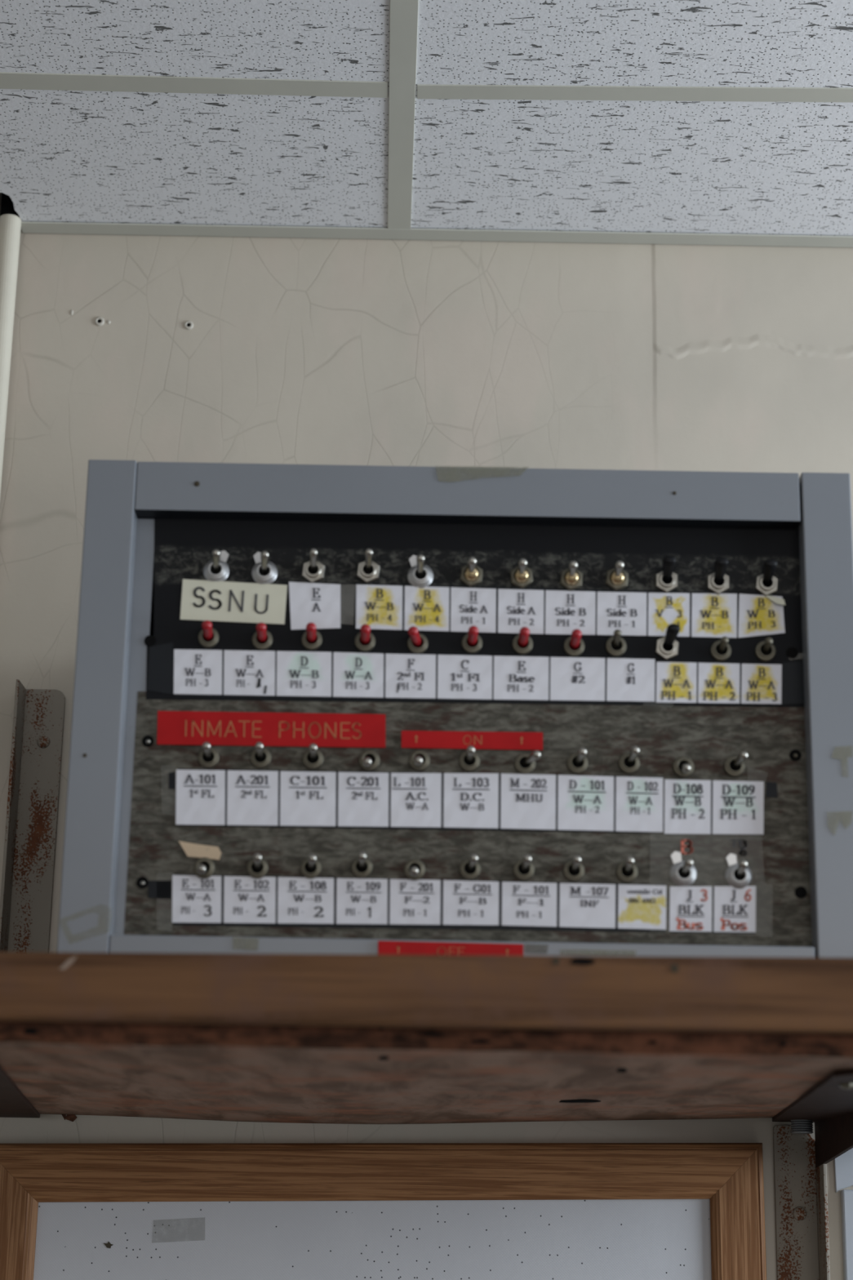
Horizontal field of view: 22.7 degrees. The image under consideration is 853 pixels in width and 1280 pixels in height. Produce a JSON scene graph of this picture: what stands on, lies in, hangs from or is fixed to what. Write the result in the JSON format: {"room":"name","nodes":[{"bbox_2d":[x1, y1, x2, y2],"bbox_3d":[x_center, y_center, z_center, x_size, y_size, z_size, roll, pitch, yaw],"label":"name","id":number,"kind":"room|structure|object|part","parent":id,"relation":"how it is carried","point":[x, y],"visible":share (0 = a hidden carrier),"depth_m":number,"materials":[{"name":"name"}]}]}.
{"room":"prison control room","nodes":[
{"label":"prison control room","id":0,"kind":"room"},
{"bbox_2d":[0,192,852,1279],"bbox_3d":[-0.011,0.623,1.902,4.600,2.950,0.100,1,-16,0],"label":"wall","id":1,"kind":"structure","parent":0,"point":[296,350],"depth_m":2.10,"materials":[{"name":"beige paint"}]},
{"bbox_2d":[0,192,21,493],"bbox_3d":[-0.434,0.648,1.815,0.022,2.840,0.022,1,-16,0],"label":"conduit pipe","id":2,"kind":"object","parent":1,"relation":"attached to","point":[10,220],"visible":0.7,"depth_m":2.09,"materials":[{"name":"beige paint"}]},
{"bbox_2d":[0,1066,39,1118],"bbox_3d":[-0.338,0.337,1.576,0.145,0.012,0.671,1,-16,0],"label":"shelf bracket","id":3,"kind":"object","parent":1,"relation":"attached to","point":[13,1104],"visible":1,"depth_m":1.70,"materials":[{"name":"wood"}]},
{"bbox_2d":[94,316,104,326],"bbox_3d":[-0.326,-0.318,2.117,0.010,0.010,0.002,1,-16,0],"label":"wall anchor","id":4,"kind":"object","parent":1,"relation":"attached to","point":[99,321],"visible":1,"depth_m":2.12,"materials":[{"name":"paint"}]},
{"bbox_2d":[183,320,193,329],"bbox_3d":[-0.237,-0.314,2.116,0.010,0.010,0.002,1,-16,0],"label":"wall anchor","id":5,"kind":"object","parent":1,"relation":"attached to","point":[188,325],"visible":1,"depth_m":2.12,"materials":[{"name":"paint"}]},
{"bbox_2d":[0,1142,766,1279],"bbox_3d":[-0.051,0.776,1.792,0.696,0.695,0.022,1,-16,0],"label":"bulletin board","id":6,"kind":"object","parent":1,"relation":"attached to","point":[180,1211],"visible":1,"depth_m":1.87,"materials":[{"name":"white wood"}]},
{"bbox_3d":[-0.050,0.795,1.789,0.615,0.656,0.008,1,-16,0],"label":"woven panel","id":7,"kind":"part","parent":6,"relation":"part of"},
{"bbox_3d":[-0.048,0.471,1.880,0.691,0.062,0.022,1,-16,0],"label":"frame rail","id":8,"kind":"part","parent":6,"relation":"part of","materials":[{"name":"brown wood"}]},
{"bbox_2d":[0,951,852,1124],"bbox_3d":[0.021,0.307,1.568,0.888,0.063,0.713,1,-16,0],"label":"wall shelf","id":9,"kind":"object","parent":1,"relation":"attached to","point":[258,1037],"visible":0.94,"depth_m":1.24,"materials":[{"name":"brown wood"}]},
{"bbox_2d":[0,679,65,951],"bbox_3d":[-0.365,0.206,1.946,0.040,0.341,0.038,1,-16,0],"label":"metal bracket","id":10,"kind":"object","parent":9,"relation":"on","point":[36,750],"visible":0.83,"depth_m":1.97,"materials":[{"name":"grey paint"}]},
{"bbox_3d":[-0.384,0.206,1.946,0.003,0.341,0.038,1,-16,0],"label":"leg","id":11,"kind":"part","parent":10,"relation":"part of","materials":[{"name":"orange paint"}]},
{"bbox_2d":[61,1114,76,1121],"bbox_3d":[-0.319,0.426,1.894,0.014,0.007,0.004,1,-16,0],"label":"wood splinter","id":12,"kind":"object","parent":9,"relation":"hanging from","point":[72,1117],"visible":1,"depth_m":1.89,"materials":[{"name":"brown wood"}]},
{"bbox_2d":[56,459,852,957],"bbox_3d":[0.026,0.126,1.714,0.547,0.378,0.516,1,-16,0],"label":"control panel","id":13,"kind":"object","parent":9,"relation":"on","point":[317,708],"visible":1,"depth_m":1.49,"materials":[{"name":"grey metal"}]},
{"bbox_2d":[193,857,215,879],"bbox_3d":[-0.153,0.154,1.450,0.015,0.015,0.022,1,-16,0],"label":"toggle switch","id":14,"kind":"object","parent":13,"relation":"attached to","point":[204,868],"depth_m":1.46,"materials":[{"name":"silver metal"}]},
{"bbox_2d":[197,742,219,768],"bbox_3d":[-0.152,0.080,1.472,0.015,0.015,0.022,1,-16,0],"label":"toggle switch","id":15,"kind":"object","parent":13,"relation":"attached to","point":[208,753],"depth_m":1.48,"materials":[{"name":"silver metal"}]},
{"bbox_2d":[198,620,218,648],"bbox_3d":[-0.154,-0.004,1.497,0.015,0.016,0.019,1,-16,0],"label":"toggle switch","id":16,"kind":"object","parent":13,"relation":"attached to","point":[208,630],"depth_m":1.50,"materials":[{"name":"red plastic"}]},
{"bbox_2d":[203,548,229,582],"bbox_3d":[-0.150,-0.055,1.511,0.018,0.025,0.021,1,-16,0],"label":"toggle switch","id":17,"kind":"object","parent":13,"relation":"attached to","point":[215,561],"depth_m":1.52,"materials":[{"name":"silver metal"}]},
{"bbox_2d":[246,853,268,879],"bbox_3d":[-0.116,0.154,1.450,0.015,0.015,0.021,1,-16,0],"label":"toggle switch","id":18,"kind":"object","parent":13,"relation":"attached to","point":[257,864],"depth_m":1.46,"materials":[{"name":"silver metal"}]},
{"bbox_2d":[249,742,271,768],"bbox_3d":[-0.116,0.080,1.472,0.015,0.015,0.022,1,-16,0],"label":"toggle switch","id":19,"kind":"object","parent":13,"relation":"attached to","point":[260,753],"depth_m":1.48,"materials":[{"name":"silver metal"}]},
{"bbox_2d":[252,622,272,649],"bbox_3d":[-0.116,-0.003,1.497,0.015,0.016,0.019,1,-16,0],"label":"toggle switch","id":20,"kind":"object","parent":13,"relation":"attached to","point":[262,632],"depth_m":1.50,"materials":[{"name":"red plastic"}]},
{"bbox_2d":[251,550,277,584],"bbox_3d":[-0.116,-0.054,1.510,0.018,0.025,0.021,1,-16,0],"label":"toggle switch","id":21,"kind":"object","parent":13,"relation":"attached to","point":[264,562],"depth_m":1.52,"materials":[{"name":"silver metal"}]},
{"bbox_3d":[-0.109,0.063,1.487,0.160,0.024,0.002,1,-16,0],"label":"engraved plate","id":22,"kind":"part","parent":13,"relation":"part of","materials":[{"name":"red plastic"}]},
{"bbox_2d":[299,853,321,879],"bbox_3d":[-0.080,0.154,1.450,0.015,0.015,0.022,1,-16,0],"label":"toggle switch","id":23,"kind":"object","parent":13,"relation":"attached to","point":[310,864],"depth_m":1.46,"materials":[{"name":"silver metal"}]},
{"bbox_2d":[301,622,322,650],"bbox_3d":[-0.081,-0.003,1.497,0.015,0.016,0.019,1,-16,0],"label":"toggle switch","id":24,"kind":"object","parent":13,"relation":"attached to","point":[311,632],"depth_m":1.50,"materials":[{"name":"red plastic"}]},
{"bbox_2d":[302,742,323,769],"bbox_3d":[-0.079,0.080,1.472,0.015,0.015,0.022,1,-16,0],"label":"toggle switch","id":25,"kind":"object","parent":13,"relation":"attached to","point":[312,753],"depth_m":1.48,"materials":[{"name":"silver metal"}]},
{"bbox_2d":[302,547,324,582],"bbox_3d":[-0.081,-0.053,1.511,0.016,0.021,0.020,1,-16,0],"label":"toggle switch","id":26,"kind":"object","parent":13,"relation":"attached to","point":[313,558],"depth_m":1.52,"materials":[{"name":"silver metal"}]},
{"bbox_2d":[351,851,372,878],"bbox_3d":[-0.044,0.154,1.451,0.015,0.015,0.021,1,-16,0],"label":"toggle switch","id":27,"kind":"object","parent":13,"relation":"attached to","point":[361,861],"depth_m":1.46,"materials":[{"name":"silver metal"}]},
{"bbox_2d":[354,623,375,652],"bbox_3d":[-0.043,-0.002,1.497,0.015,0.016,0.019,1,-16,0],"label":"toggle switch","id":28,"kind":"object","parent":13,"relation":"attached to","point":[364,633],"depth_m":1.50,"materials":[{"name":"red plastic"}]},
{"bbox_2d":[356,547,379,583],"bbox_3d":[-0.042,-0.053,1.511,0.016,0.021,0.020,1,-16,0],"label":"toggle switch","id":29,"kind":"object","parent":13,"relation":"attached to","point":[367,558],"depth_m":1.52,"materials":[{"name":"silver metal"}]},
{"bbox_2d":[359,750,380,771],"bbox_3d":[-0.040,0.082,1.472,0.015,0.015,0.021,1,-16,0],"label":"toggle switch","id":30,"kind":"object","parent":13,"relation":"attached to","point":[369,760],"depth_m":1.48,"materials":[{"name":"silver metal"}]},
{"bbox_2d":[404,858,425,880],"bbox_3d":[-0.008,0.155,1.451,0.015,0.015,0.022,1,-16,0],"label":"toggle switch","id":31,"kind":"object","parent":13,"relation":"attached to","point":[414,868],"depth_m":1.46,"materials":[{"name":"silver metal"}]},
{"bbox_2d":[407,626,428,653],"bbox_3d":[-0.006,0.000,1.497,0.015,0.016,0.019,1,-16,0],"label":"toggle switch","id":32,"kind":"object","parent":13,"relation":"attached to","point":[417,636],"depth_m":1.50,"materials":[{"name":"red plastic"}]},
{"bbox_2d":[408,750,430,771],"bbox_3d":[-0.005,0.081,1.472,0.015,0.015,0.022,1,-16,0],"label":"toggle switch","id":33,"kind":"object","parent":13,"relation":"attached to","point":[419,760],"depth_m":1.48,"materials":[{"name":"silver metal"}]},
{"bbox_2d":[407,554,433,587],"bbox_3d":[-0.004,-0.052,1.510,0.018,0.025,0.021,1,-16,0],"label":"toggle switch","id":34,"kind":"object","parent":13,"relation":"attached to","point":[420,566],"depth_m":1.52,"materials":[{"name":"silver metal"}]},
{"bbox_3d":[0.016,0.209,1.427,0.098,0.012,0.002,1,-16,0],"label":"engraved plate","id":35,"kind":"part","parent":13,"relation":"part of","materials":[{"name":"red plastic"}]},
{"bbox_3d":[0.024,0.223,1.434,0.476,0.038,0.019,1,-16,0],"label":"frame rail","id":36,"kind":"part","parent":13,"relation":"part of","materials":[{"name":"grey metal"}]},
{"bbox_3d":[0.029,-0.104,1.528,0.476,0.037,0.019,1,-16,0],"label":"frame rail","id":37,"kind":"part","parent":13,"relation":"part of","materials":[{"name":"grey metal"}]},
{"bbox_3d":[0.032,0.128,1.471,0.474,0.182,0.002,1,-16,0],"label":"panel","id":38,"kind":"part","parent":13,"relation":"part of","materials":[{"name":"grey paint"}]},
{"bbox_2d":[458,745,479,771],"bbox_3d":[0.030,0.082,1.472,0.015,0.015,0.022,1,-16,0],"label":"toggle switch","id":39,"kind":"object","parent":13,"relation":"attached to","point":[468,755],"depth_m":1.48,"materials":[{"name":"silver metal"}]},
{"bbox_2d":[459,853,480,879],"bbox_3d":[0.030,0.155,1.451,0.015,0.015,0.021,1,-16,0],"label":"toggle switch","id":40,"kind":"object","parent":13,"relation":"attached to","point":[469,864],"depth_m":1.46,"materials":[{"name":"silver metal"}]},
{"bbox_2d":[460,556,483,586],"bbox_3d":[0.032,-0.049,1.508,0.016,0.018,0.024,1,-16,0],"label":"toggle switch","id":41,"kind":"object","parent":13,"relation":"attached to","point":[471,567],"depth_m":1.52,"materials":[{"name":"silver metal"}]},
{"bbox_2d":[462,625,482,653],"bbox_3d":[0.032,-0.001,1.497,0.015,0.016,0.019,1,-16,0],"label":"toggle switch","id":42,"kind":"object","parent":13,"relation":"attached to","point":[472,635],"depth_m":1.50,"materials":[{"name":"red plastic"}]},
{"bbox_3d":[0.032,0.070,1.485,0.099,0.013,0.002,1,-16,0],"label":"engraved plate","id":43,"kind":"part","parent":13,"relation":"part of","materials":[{"name":"red plastic"}]},
{"bbox_3d":[0.038,-0.021,1.514,0.471,0.140,0.002,1,-16,0],"label":"panel","id":44,"kind":"part","parent":13,"relation":"part of","materials":[{"name":"black paint"}]},
{"bbox_2d":[510,558,533,588],"bbox_3d":[0.068,-0.048,1.508,0.016,0.018,0.024,1,-16,0],"label":"toggle switch","id":45,"kind":"object","parent":13,"relation":"attached to","point":[521,569],"depth_m":1.52,"materials":[{"name":"silver metal"}]},
{"bbox_2d":[511,626,533,654],"bbox_3d":[0.068,0.000,1.497,0.015,0.016,0.019,1,-16,0],"label":"toggle switch","id":46,"kind":"object","parent":13,"relation":"attached to","point":[522,637],"depth_m":1.50,"materials":[{"name":"red plastic"}]},
{"bbox_2d":[512,853,534,880],"bbox_3d":[0.067,0.155,1.451,0.015,0.015,0.021,1,-16,0],"label":"toggle switch","id":47,"kind":"object","parent":13,"relation":"attached to","point":[523,864],"depth_m":1.46,"materials":[{"name":"silver metal"}]},
{"bbox_2d":[514,750,541,773],"bbox_3d":[0.070,0.084,1.472,0.018,0.015,0.020,1,-16,0],"label":"toggle switch","id":48,"kind":"object","parent":13,"relation":"attached to","point":[526,762],"depth_m":1.48,"materials":[{"name":"silver metal"}]},
{"bbox_2d":[560,560,582,591],"bbox_3d":[0.104,-0.047,1.508,0.016,0.018,0.024,1,-16,0],"label":"toggle switch","id":49,"kind":"object","parent":13,"relation":"attached to","point":[571,571],"depth_m":1.52,"materials":[{"name":"silver metal"}]},
{"bbox_2d":[563,854,584,881],"bbox_3d":[0.101,0.156,1.451,0.015,0.015,0.021,1,-16,0],"label":"toggle switch","id":50,"kind":"object","parent":13,"relation":"attached to","point":[573,864],"depth_m":1.46,"materials":[{"name":"silver metal"}]},
{"bbox_2d":[564,629,584,656],"bbox_3d":[0.105,0.002,1.496,0.015,0.016,0.019,1,-16,0],"label":"toggle switch","id":51,"kind":"object","parent":13,"relation":"attached to","point":[574,639],"depth_m":1.50,"materials":[{"name":"red plastic"}]},
{"bbox_2d":[566,746,588,773],"bbox_3d":[0.105,0.083,1.472,0.015,0.015,0.021,1,-16,0],"label":"toggle switch","id":52,"kind":"object","parent":13,"relation":"attached to","point":[577,757],"depth_m":1.48,"materials":[{"name":"silver metal"}]},
{"bbox_2d":[605,629,626,657],"bbox_3d":[0.135,0.002,1.498,0.015,0.016,0.017,1,-16,0],"label":"toggle switch","id":53,"kind":"object","parent":13,"relation":"attached to","point":[615,639],"depth_m":1.50,"materials":[{"name":"silver metal"}]},
{"bbox_2d":[605,560,628,591],"bbox_3d":[0.137,-0.047,1.508,0.016,0.018,0.024,1,-16,0],"label":"toggle switch","id":54,"kind":"object","parent":13,"relation":"attached to","point":[616,571],"depth_m":1.52,"materials":[{"name":"silver metal"}]},
{"bbox_2d":[616,856,637,882],"bbox_3d":[0.138,0.157,1.451,0.015,0.015,0.021,1,-16,0],"label":"toggle switch","id":55,"kind":"object","parent":13,"relation":"attached to","point":[626,866],"depth_m":1.46,"materials":[{"name":"silver metal"}]},
{"bbox_2d":[618,746,639,773],"bbox_3d":[0.141,0.083,1.472,0.015,0.016,0.021,1,-16,0],"label":"toggle switch","id":56,"kind":"object","parent":13,"relation":"attached to","point":[628,756],"depth_m":1.48,"materials":[{"name":"silver metal"}]},
{"bbox_2d":[655,555,678,593],"bbox_3d":[0.172,-0.047,1.508,0.016,0.021,0.023,1,-16,0],"label":"toggle switch","id":57,"kind":"object","parent":13,"relation":"attached to","point":[666,566],"depth_m":1.51,"materials":[{"name":"black plastic"}]},
{"bbox_2d":[655,623,680,660],"bbox_3d":[0.171,0.001,1.495,0.016,0.021,0.023,1,-16,0],"label":"toggle switch","id":58,"kind":"object","parent":13,"relation":"attached to","point":[668,636],"depth_m":1.50,"materials":[{"name":"black plastic"}]},
{"bbox_2d":[670,851,697,886],"bbox_3d":[0.177,0.155,1.452,0.018,0.025,0.022,1,-16,0],"label":"toggle switch","id":59,"kind":"object","parent":13,"relation":"attached to","point":[683,864],"depth_m":1.46,"materials":[{"name":"silver metal"}]},
{"bbox_2d":[672,755,694,777],"bbox_3d":[0.179,0.086,1.471,0.015,0.015,0.021,1,-16,0],"label":"toggle switch","id":60,"kind":"object","parent":13,"relation":"attached to","point":[683,766],"depth_m":1.48,"materials":[{"name":"silver metal"}]},
{"bbox_2d":[706,557,729,595],"bbox_3d":[0.209,-0.045,1.508,0.016,0.021,0.023,1,-16,0],"label":"toggle switch","id":61,"kind":"object","parent":13,"relation":"attached to","point":[717,568],"depth_m":1.51,"materials":[{"name":"black plastic"}]},
{"bbox_2d":[710,636,731,661],"bbox_3d":[0.209,0.005,1.497,0.015,0.015,0.017,1,-16,0],"label":"toggle switch","id":62,"kind":"object","parent":13,"relation":"attached to","point":[720,646],"depth_m":1.50,"materials":[{"name":"silver metal"}]},
{"bbox_2d":[724,751,748,777],"bbox_3d":[0.215,0.086,1.472,0.015,0.015,0.021,1,-16,0],"label":"toggle switch","id":63,"kind":"object","parent":13,"relation":"attached to","point":[735,762],"depth_m":1.48,"materials":[{"name":"silver metal"}]},
{"bbox_2d":[725,853,751,888],"bbox_3d":[0.215,0.156,1.451,0.018,0.025,0.022,1,-16,0],"label":"toggle switch","id":64,"kind":"object","parent":13,"relation":"attached to","point":[738,865],"depth_m":1.46,"materials":[{"name":"silver metal"}]},
{"bbox_2d":[755,637,776,662],"bbox_3d":[0.240,0.006,1.497,0.015,0.015,0.018,1,-16,0],"label":"toggle switch","id":65,"kind":"object","parent":13,"relation":"attached to","point":[765,647],"depth_m":1.50,"materials":[{"name":"silver metal"}]},
{"bbox_2d":[755,559,778,595],"bbox_3d":[0.243,-0.044,1.508,0.016,0.021,0.023,1,-16,0],"label":"toggle switch","id":66,"kind":"object","parent":13,"relation":"attached to","point":[766,571],"depth_m":1.51,"materials":[{"name":"black plastic"}]},
{"bbox_2d":[791,1119,813,1133],"bbox_3d":[0.329,0.424,1.860,0.020,0.017,0.020,1,-16,0],"label":"threaded nipple","id":67,"kind":"object","parent":9,"relation":"attached to","point":[798,1126],"visible":0.7,"depth_m":1.85,"materials":[{"name":"grey metal"}]},
{"bbox_2d":[20,221,852,247],"bbox_3d":[0.950,-0.400,2.134,2.715,0.020,0.022,1,-16,0],"label":"trim","id":68,"kind":"structure","parent":1,"relation":"attached to","point":[26,227],"depth_m":2.13,"materials":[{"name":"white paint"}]},
{"bbox_2d":[773,1124,830,1279],"bbox_3d":[0.324,0.844,1.767,0.040,0.863,0.038,1,-16,0],"label":"metal post","id":69,"kind":"object","parent":1,"relation":"attached to","point":[801,1191],"visible":0.82,"depth_m":1.88,"materials":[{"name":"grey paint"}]},
{"bbox_3d":[0.342,0.851,1.765,0.003,0.848,0.038,1,-16,0],"label":"leg","id":70,"kind":"part","parent":69,"relation":"part of","materials":[{"name":"grey metal"}]},
{"bbox_2d":[772,1069,852,1167],"bbox_3d":[0.353,0.363,1.594,0.201,0.043,0.629,1,-16,0],"label":"shelf bracket","id":71,"kind":"object","parent":1,"relation":"attached to","point":[828,1104],"visible":1,"depth_m":1.74,"materials":[{"name":"metal"}]},
{"bbox_3d":[0.353,0.347,1.598,0.201,0.011,0.629,1,-16,0],"label":"plate","id":72,"kind":"part","parent":71,"relation":"part of","materials":[{"name":"metal"}]},
{"bbox_2d":[834,1147,852,1192],"bbox_3d":[0.488,0.461,1.896,0.248,0.067,0.004,1,-16,0],"label":"trim","id":73,"kind":"structure","parent":1,"relation":"attached to","point":[843,1164],"depth_m":1.89,"materials":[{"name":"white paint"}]},
{"bbox_2d":[840,1189,852,1279],"bbox_3d":[0.504,0.830,1.788,0.283,0.707,0.010,1,-16,0],"label":"trim","id":74,"kind":"structure","parent":1,"relation":"attached to","point":[846,1195],"depth_m":1.87,"materials":[{"name":"white paint"}]},
{"bbox_2d":[0,0,852,235],"bbox_3d":[0.019,-1.081,-0.184,4.600,0.016,4.850,1,-16,0],"label":"ceiling","id":75,"kind":"structure","parent":0,"point":[731,167],"depth_m":1.92,"materials":[{"name":"tile"}]},
{"bbox_2d":[0,71,387,97],"bbox_3d":[-0.549,-0.497,1.863,1.030,0.004,0.029,1,-16,-1],"label":"bar","id":76,"kind":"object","parent":75,"relation":"attached to","point":[8,80],"depth_m":1.87,"materials":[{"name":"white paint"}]},
{"bbox_2d":[387,0,418,229],"bbox_3d":[0.022,-1.036,-0.001,0.024,0.034,4.427,1,-16,-1],"label":"trim","id":77,"kind":"structure","parent":75,"relation":"attached to","point":[403,14],"depth_m":1.90,"materials":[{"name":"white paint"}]},
{"bbox_2d":[417,84,852,102],"bbox_3d":[0.570,-0.478,1.862,1.156,0.004,0.023,1,-16,1],"label":"bar","id":78,"kind":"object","parent":75,"relation":"attached to","point":[424,91],"depth_m":1.87,"materials":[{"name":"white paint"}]}
]}

